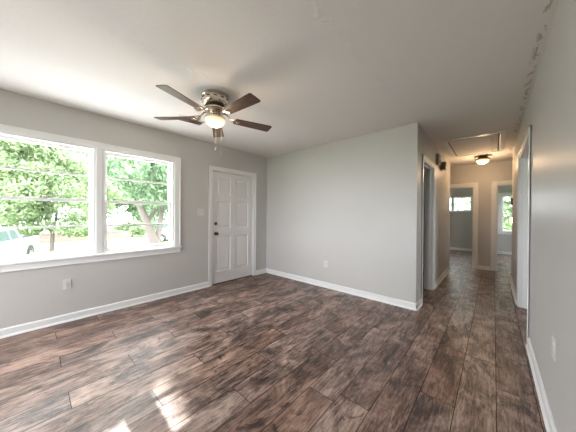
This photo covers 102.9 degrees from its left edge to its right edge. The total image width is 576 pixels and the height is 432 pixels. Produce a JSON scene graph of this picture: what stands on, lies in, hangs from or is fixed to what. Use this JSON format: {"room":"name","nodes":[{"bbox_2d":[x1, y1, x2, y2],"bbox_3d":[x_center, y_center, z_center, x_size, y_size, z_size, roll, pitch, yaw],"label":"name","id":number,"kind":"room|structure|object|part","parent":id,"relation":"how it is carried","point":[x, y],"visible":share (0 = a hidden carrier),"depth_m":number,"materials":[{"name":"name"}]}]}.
{"room":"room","nodes":[
{"label":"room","id":0,"kind":"room"},
{"bbox_2d":[0,89,266,328],"bbox_3d":[-0.105,0.236,5.397,0.150,2.940,12.800,1,0,42],"label":"wall","id":1,"kind":"structure","parent":0,"point":[26,296],"depth_m":2.98,"materials":[{"name":"beige paint"}]},
{"bbox_2d":[0,131,95,262],"bbox_3d":[-2.677,-0.181,2.522,0.150,1.295,0.857,1,0,42],"label":"window","id":2,"kind":"structure","parent":1,"relation":"in","point":[91,151],"depth_m":2.60,"materials":[{"name":"white wood"}]},
{"bbox_3d":[-2.687,-0.486,2.530,0.030,0.642,0.813,1,0,42],"label":"sash","id":3,"kind":"part","parent":2,"relation":"part of","materials":[{"name":"white"}]},
{"bbox_3d":[-2.664,0.124,2.510,0.030,0.642,0.813,1,0,42],"label":"sash","id":4,"kind":"part","parent":2,"relation":"part of","materials":[{"name":"white"}]},
{"bbox_2d":[62,279,70,289],"bbox_3d":[-2.507,0.780,2.604,0.009,0.116,0.072,1,0,42],"label":"wall outlet","id":5,"kind":"object","parent":1,"relation":"attached to","point":[66,284],"visible":1,"depth_m":2.60,"materials":[{"name":"white plastic"}]},
{"bbox_2d":[0,124,182,272],"bbox_3d":[-2.306,-0.166,2.807,0.062,1.451,2.001,1,0,42],"label":"trim","id":6,"kind":"structure","parent":1,"relation":"attached to","point":[99,256],"depth_m":2.81,"materials":[{"name":"white wood"}]},
{"bbox_3d":[-2.311,0.480,2.810,0.062,0.024,2.001,1,0,42],"label":"sill","id":7,"kind":"part","parent":6,"relation":"part of","materials":[{"name":"white wood"}]},
{"bbox_2d":[0,268,265,338],"bbox_3d":[-2.336,1.159,2.787,0.026,0.088,5.637,1,0,42],"label":"baseboard","id":8,"kind":"structure","parent":1,"relation":"attached to","point":[39,324],"depth_m":2.77,"materials":[{"name":"white wood"}]},
{"bbox_2d":[102,149,173,252],"bbox_3d":[-2.063,-0.180,3.207,0.150,1.295,0.857,1,0,42],"label":"window","id":9,"kind":"structure","parent":1,"relation":"in","point":[106,152],"depth_m":3.16,"materials":[{"name":"white wood"}]},
{"bbox_3d":[-2.073,-0.485,3.216,0.030,0.642,0.813,1,0,42],"label":"sash","id":10,"kind":"part","parent":9,"relation":"part of","materials":[{"name":"white"}]},
{"bbox_3d":[-2.051,0.125,3.195,0.030,0.642,0.813,1,0,42],"label":"sash","id":11,"kind":"part","parent":9,"relation":"part of","materials":[{"name":"white"}]},
{"bbox_2d":[197,209,203,215],"bbox_3d":[-1.435,-0.058,3.785,0.016,0.116,0.116,1,0,42],"label":"light switch","id":12,"kind":"object","parent":1,"relation":"attached to","point":[200,212],"visible":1,"depth_m":3.78,"materials":[{"name":"white plastic"}]},
{"bbox_2d":[208,165,255,286],"bbox_3d":[-1.037,0.175,4.312,0.210,2.059,1.038,1,0,42],"label":"door","id":13,"kind":"structure","parent":1,"relation":"in","point":[232,193],"depth_m":4.24,"materials":[{"name":"white wood"}]},
{"bbox_3d":[-1.160,-0.021,4.134,0.013,0.480,0.290,1,0,42],"label":"panel","id":14,"kind":"part","parent":13,"relation":"part of","materials":[{"name":"white paint"}]},
{"bbox_3d":[-1.165,0.679,4.137,0.013,0.610,0.290,1,0,42],"label":"panel","id":15,"kind":"part","parent":13,"relation":"part of","materials":[{"name":"white paint"}]},
{"bbox_3d":[-1.157,-0.515,4.132,0.013,0.320,0.290,1,0,42],"label":"panel","id":16,"kind":"part","parent":13,"relation":"part of","materials":[{"name":"white paint"}]},
{"bbox_3d":[-0.891,-0.515,4.429,0.013,0.320,0.303,1,0,42],"label":"panel","id":17,"kind":"part","parent":13,"relation":"part of","materials":[{"name":"white paint"}]},
{"bbox_3d":[-0.894,-0.020,4.431,0.013,0.480,0.303,1,0,42],"label":"panel","id":18,"kind":"part","parent":13,"relation":"part of","materials":[{"name":"white paint"}]},
{"bbox_3d":[-0.899,0.680,4.434,0.013,0.610,0.303,1,0,42],"label":"panel","id":19,"kind":"part","parent":13,"relation":"part of","materials":[{"name":"white paint"}]},
{"bbox_2d":[0,250,545,431],"bbox_3d":[2.570,1.264,2.999,7.153,0.060,12.600,1,0,42],"label":"floor","id":20,"kind":"structure","parent":0,"point":[265,352],"depth_m":1.88,"materials":[{"name":"laminate"}]},
{"bbox_2d":[0,0,557,166],"bbox_3d":[2.606,-1.265,2.971,7.403,0.120,12.800,1,0,42],"label":"ceiling","id":21,"kind":"structure","parent":0,"point":[321,72],"depth_m":1.82,"materials":[{"name":"white paint"}]},
{"bbox_2d":[177,114,205,126],"bbox_3d":[-1.260,-1.226,2.970,0.350,0.010,0.200,0,0,-42],"label":"ceiling vent","id":22,"kind":"object","parent":21,"relation":"in","point":[200,123],"visible":0.66,"depth_m":3.00,"materials":[{"name":"white metal"}]},
{"bbox_2d":[154,85,271,149],"bbox_3d":[-0.716,-0.926,2.335,1.172,0.597,1.223,1,0,42],"label":"ceiling fan","id":23,"kind":"object","parent":21,"relation":"hanging from","point":[215,102],"visible":1,"depth_m":2.27,"materials":[{"name":"brown wood"}]},
{"bbox_3d":[-1.164,-1.016,2.394,0.423,0.028,0.130,0,0,5],"label":"blade","id":24,"kind":"part","parent":23,"relation":"part of","materials":[{"name":"brown wood"}]},
{"bbox_3d":[-0.909,-1.012,1.975,0.130,0.028,0.423,0,0,23],"label":"blade","id":25,"kind":"part","parent":23,"relation":"part of","materials":[{"name":"brown wood"}]},
{"bbox_3d":[-0.749,-0.951,2.360,0.198,0.080,0.198,1,0,42],"label":"lamp shade","id":26,"kind":"part","parent":23,"relation":"part of","materials":[{"name":"white glass"}]},
{"bbox_3d":[-0.845,-1.016,2.765,0.130,0.028,0.423,0,0,-13],"label":"blade","id":27,"kind":"part","parent":23,"relation":"part of","materials":[{"name":"brown wood"}]},
{"bbox_3d":[-0.432,-1.010,2.088,0.423,0.028,0.130,1,0,41],"label":"blade","id":28,"kind":"part","parent":23,"relation":"part of","materials":[{"name":"brown wood"}]},
{"bbox_3d":[-0.393,-1.012,2.576,0.423,0.028,0.130,0,0,-31],"label":"blade","id":29,"kind":"part","parent":23,"relation":"part of","materials":[{"name":"brown wood"}]},
{"bbox_2d":[443,130,505,158],"bbox_3d":[3.241,-1.141,3.986,0.746,0.130,1.340,1,0,42],"label":"attic hatch","id":30,"kind":"object","parent":21,"relation":"attached to","point":[490,142],"visible":1,"depth_m":3.87,"materials":[{"name":"white"}]},
{"bbox_3d":[3.250,-1.201,4.002,0.596,0.005,1.166,1,0,42],"label":"hatch panel","id":31,"kind":"part","parent":30,"relation":"part of","materials":[{"name":"white paint"}]},
{"bbox_2d":[475,155,490,164],"bbox_3d":[3.921,-1.114,4.625,0.236,0.180,0.236,1,0,42],"label":"ceiling light","id":32,"kind":"object","parent":21,"relation":"attached to","point":[483,159],"visible":1,"depth_m":4.56,"materials":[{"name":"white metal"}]},
{"bbox_2d":[266,125,407,300],"bbox_3d":[0.603,0.007,4.017,2.743,2.460,0.115,1,0,42],"label":"wall","id":33,"kind":"structure","parent":0,"point":[342,203],"depth_m":3.67,"materials":[{"name":"beige paint"}]},
{"bbox_2d":[266,268,422,310],"bbox_3d":[0.691,1.173,4.014,2.870,0.088,0.283,1,0,42],"label":"baseboard","id":34,"kind":"structure","parent":33,"relation":"attached to","point":[397,302],"depth_m":3.54,"materials":[{"name":"white wood"}]},
{"bbox_2d":[423,169,424,266],"bbox_3d":[2.557,0.010,6.198,2.743,2.460,0.115,1,0,42],"label":"wall","id":35,"kind":"structure","parent":0,"point":[424,169],"depth_m":5.50,"materials":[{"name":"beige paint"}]},
{"bbox_2d":[406,122,450,302],"bbox_3d":[2.644,0.020,4.154,0.115,2.460,3.043,1,0,42],"label":"wall","id":36,"kind":"structure","parent":0,"point":[419,142],"depth_m":3.10,"materials":[{"name":"beige paint"}]},
{"bbox_2d":[421,154,435,302],"bbox_3d":[2.100,0.189,3.549,0.149,2.080,0.890,1,0,42],"label":"door frame","id":37,"kind":"structure","parent":36,"relation":"in","point":[428,165],"depth_m":3.80,"materials":[{"name":"white wood"}]},
{"bbox_3d":[2.051,0.188,3.593,0.017,2.080,0.890,1,0,42],"label":"casing","id":38,"kind":"part","parent":37,"relation":"part of","materials":[{"name":"white wood"}]},
{"bbox_2d":[436,154,440,165],"bbox_3d":[2.606,-0.970,3.978,0.048,0.180,0.150,1,0,42],"label":"door chime","id":39,"kind":"object","parent":36,"relation":"attached to","point":[438,156],"visible":1,"depth_m":3.93,"materials":[{"name":"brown plastic"}]},
{"bbox_2d":[434,266,450,288],"bbox_3d":[2.020,1.176,5.507,2.884,0.088,1.910,1,0,42],"label":"baseboard","id":40,"kind":"structure","parent":36,"relation":"attached to","point":[437,282],"depth_m":4.37,"materials":[{"name":"white wood"}]},
{"bbox_2d":[440,161,446,170],"bbox_3d":[2.875,-0.929,4.246,0.092,0.170,0.180,1,0,42],"label":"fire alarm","id":41,"kind":"object","parent":36,"relation":"attached to","point":[443,166],"visible":0.96,"depth_m":4.20,"materials":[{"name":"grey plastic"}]},
{"bbox_2d":[450,186,511,251],"bbox_3d":[6.816,0.272,7.689,7.403,2.940,0.150,1,0,42],"label":"wall","id":42,"kind":"structure","parent":0,"point":[460,222],"depth_m":8.09,"materials":[{"name":"beige paint"}]},
{"bbox_2d":[452,196,471,211],"bbox_3d":[6.233,-0.411,8.212,0.560,0.545,0.150,1,0,42],"label":"window","id":43,"kind":"structure","parent":42,"relation":"in","point":[470,197],"depth_m":8.19,"materials":[{"name":"white wood"}]},
{"bbox_2d":[450,247,511,254],"bbox_3d":[6.751,1.198,7.627,7.103,0.088,0.026,1,0,42],"label":"baseboard","id":44,"kind":"structure","parent":42,"relation":"attached to","point":[451,248],"depth_m":8.02,"materials":[{"name":"white wood"}]},
{"bbox_2d":[498,192,511,233],"bbox_3d":[7.242,-0.070,7.184,1.050,1.335,0.055,1,0,42],"label":"trim","id":45,"kind":"structure","parent":42,"relation":"attached to","point":[510,193],"depth_m":7.48,"materials":[{"name":"white"}]},
{"bbox_2d":[501,195,511,231],"bbox_3d":[7.303,-0.073,7.252,0.840,1.160,0.150,1,0,42],"label":"window","id":46,"kind":"structure","parent":42,"relation":"in","point":[502,196],"depth_m":7.47,"materials":[{"name":"white"}]},
{"bbox_3d":[7.315,-0.344,7.262,0.796,0.574,0.030,1,0,42],"label":"sash","id":47,"kind":"part","parent":46,"relation":"part of","materials":[{"name":"white"}]},
{"bbox_3d":[7.288,0.198,7.239,0.796,0.574,0.030,1,0,42],"label":"sash","id":48,"kind":"part","parent":46,"relation":"part of","materials":[{"name":"white"}]},
{"bbox_2d":[450,160,512,269],"bbox_3d":[4.614,0.028,5.228,7.103,2.460,0.115,1,0,42],"label":"wall","id":49,"kind":"structure","parent":0,"point":[484,174],"depth_m":5.26,"materials":[{"name":"beige paint"}]},
{"bbox_2d":[450,182,478,268],"bbox_3d":[4.109,0.230,5.680,0.925,2.005,0.149,1,0,42],"label":"door frame","id":50,"kind":"structure","parent":49,"relation":"in","point":[475,186],"depth_m":5.37,"materials":[{"name":"white wood"}]},
{"bbox_2d":[478,265,489,270],"bbox_3d":[4.559,1.194,5.180,7.103,0.088,0.026,1,0,42],"label":"baseboard","id":51,"kind":"structure","parent":49,"relation":"attached to","point":[479,266],"depth_m":5.25,"materials":[{"name":"white wood"}]},
{"bbox_2d":[491,180,511,270],"bbox_3d":[4.962,0.239,4.916,0.925,2.005,0.149,1,0,42],"label":"door frame","id":52,"kind":"structure","parent":49,"relation":"in","point":[494,184],"depth_m":5.13,"materials":[{"name":"white wood"}]},
{"bbox_2d":[511,0,575,431],"bbox_3d":[1.511,0.025,1.211,0.115,2.460,8.420,1,0,42],"label":"wall","id":53,"kind":"structure","parent":0,"point":[550,110],"depth_m":1.31,"materials":[{"name":"beige paint"}]},
{"bbox_2d":[516,125,531,337],"bbox_3d":[2.777,0.193,2.627,0.149,2.090,1.340,1,0,42],"label":"door frame","id":54,"kind":"structure","parent":53,"relation":"in","point":[524,155],"depth_m":3.06,"materials":[{"name":"white wood"}]},
{"bbox_2d":[525,337,556,431],"bbox_3d":[0.454,1.189,0.151,0.026,0.088,5.434,1,0,42],"label":"baseboard","id":55,"kind":"structure","parent":53,"relation":"attached to","point":[548,419],"depth_m":1.54,"materials":[{"name":"white wood"}]},
{"bbox_2d":[551,336,555,360],"bbox_3d":[1.496,0.747,1.296,0.009,0.116,0.072,1,0,42],"label":"wall outlet","id":56,"kind":"object","parent":53,"relation":"attached to","point":[553,349],"visible":1,"depth_m":1.28,"materials":[{"name":"white plastic"}]},
{"label":"outside","id":57,"kind":"structure","parent":0,"visible":0},
{"bbox_2d":[21,225,167,253],"bbox_3d":[-0.793,2.613,14.133,100.000,0.300,100.000,1,0,42],"label":"lawn","id":58,"kind":"structure","parent":57,"point":[127,234],"depth_m":18.71,"materials":[{"name":"green plant"}]},
{"bbox_2d":[0,229,38,256],"bbox_3d":[-13.883,1.506,10.466,2.020,1.908,5.619,0,0,-31],"label":"pickup truck","id":59,"kind":"object","parent":58,"relation":"on","point":[12,243],"visible":0.71,"depth_m":11.12,"materials":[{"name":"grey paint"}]},
{"bbox_2d":[0,139,133,250],"bbox_3d":[-15.688,-1.996,16.057,5.507,8.912,9.308,1,0,42],"label":"leafy tree","id":60,"kind":"object","parent":58,"relation":"on","point":[20,183],"visible":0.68,"depth_m":14.64,"materials":[{"name":"green plant"}]},
{"bbox_2d":[39,230,122,242],"bbox_3d":[-18.949,1.911,21.134,0.400,0.800,6.300,1,0,42],"label":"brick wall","id":61,"kind":"structure","parent":58,"relation":"on","point":[43,238],"depth_m":20.45,"materials":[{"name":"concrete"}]},
{"bbox_2d":[61,148,168,243],"bbox_3d":[-6.338,-1.459,10.865,6.522,8.072,8.897,1,0,42],"label":"leafy tree","id":62,"kind":"object","parent":58,"relation":"on","point":[117,167],"visible":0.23,"depth_m":9.60,"materials":[{"name":"green plant"}]},
{"bbox_3d":[-6.339,-2.688,10.849,6.522,5.615,8.924,1,0,42],"label":"crown","id":63,"kind":"part","parent":62,"relation":"part of","materials":[{"name":"green plant"}]},
{"bbox_2d":[76,155,168,230],"bbox_3d":[-20.320,-2.768,30.764,13.865,10.907,8.765,0,0,-43],"label":"leafy tree","id":64,"kind":"object","parent":58,"relation":"on","point":[132,209],"visible":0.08,"depth_m":29.42,"materials":[{"name":"green plant"}]},
{"bbox_2d":[112,220,145,236],"bbox_3d":[-16.802,1.382,24.606,1.861,1.868,3.120,1,0,42],"label":"shrub","id":65,"kind":"object","parent":58,"relation":"on","point":[137,230],"visible":0.84,"depth_m":24.46,"materials":[{"name":"green plant"}]},
{"bbox_2d":[146,226,167,241],"bbox_3d":[-11.061,1.665,22.440,4.539,1.456,1.840,0,0,-43],"label":"parked car","id":66,"kind":"object","parent":58,"relation":"on","point":[164,234],"visible":0.1,"depth_m":21.07,"materials":[{"name":"grey paint"}]},
{"bbox_2d":[450,197,511,229],"bbox_3d":[10.627,-0.202,9.880,6.094,5.738,3.842,1,0,42],"label":"leafy tree","id":67,"kind":"object","parent":58,"relation":"on","point":[508,226],"visible":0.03,"depth_m":10.63,"materials":[{"name":"green plant"}]},
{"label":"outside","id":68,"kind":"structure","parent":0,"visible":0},
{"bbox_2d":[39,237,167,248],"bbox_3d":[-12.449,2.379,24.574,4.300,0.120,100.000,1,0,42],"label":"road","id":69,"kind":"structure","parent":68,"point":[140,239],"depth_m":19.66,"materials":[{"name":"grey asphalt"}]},
{"bbox_3d":[5.488,0.043,3.223,3.125,2.460,0.115,1,0,42],"label":"wall","id":70,"kind":"structure","parent":0,"visible":0},
{"bbox_2d":[510,276,516,304],"bbox_3d":[4.930,1.208,2.719,3.266,0.088,1.660,1,0,42],"label":"baseboard","id":71,"kind":"structure","parent":70,"relation":"attached to","point":[511,280],"depth_m":3.70,"materials":[{"name":"white wood"}]}
]}

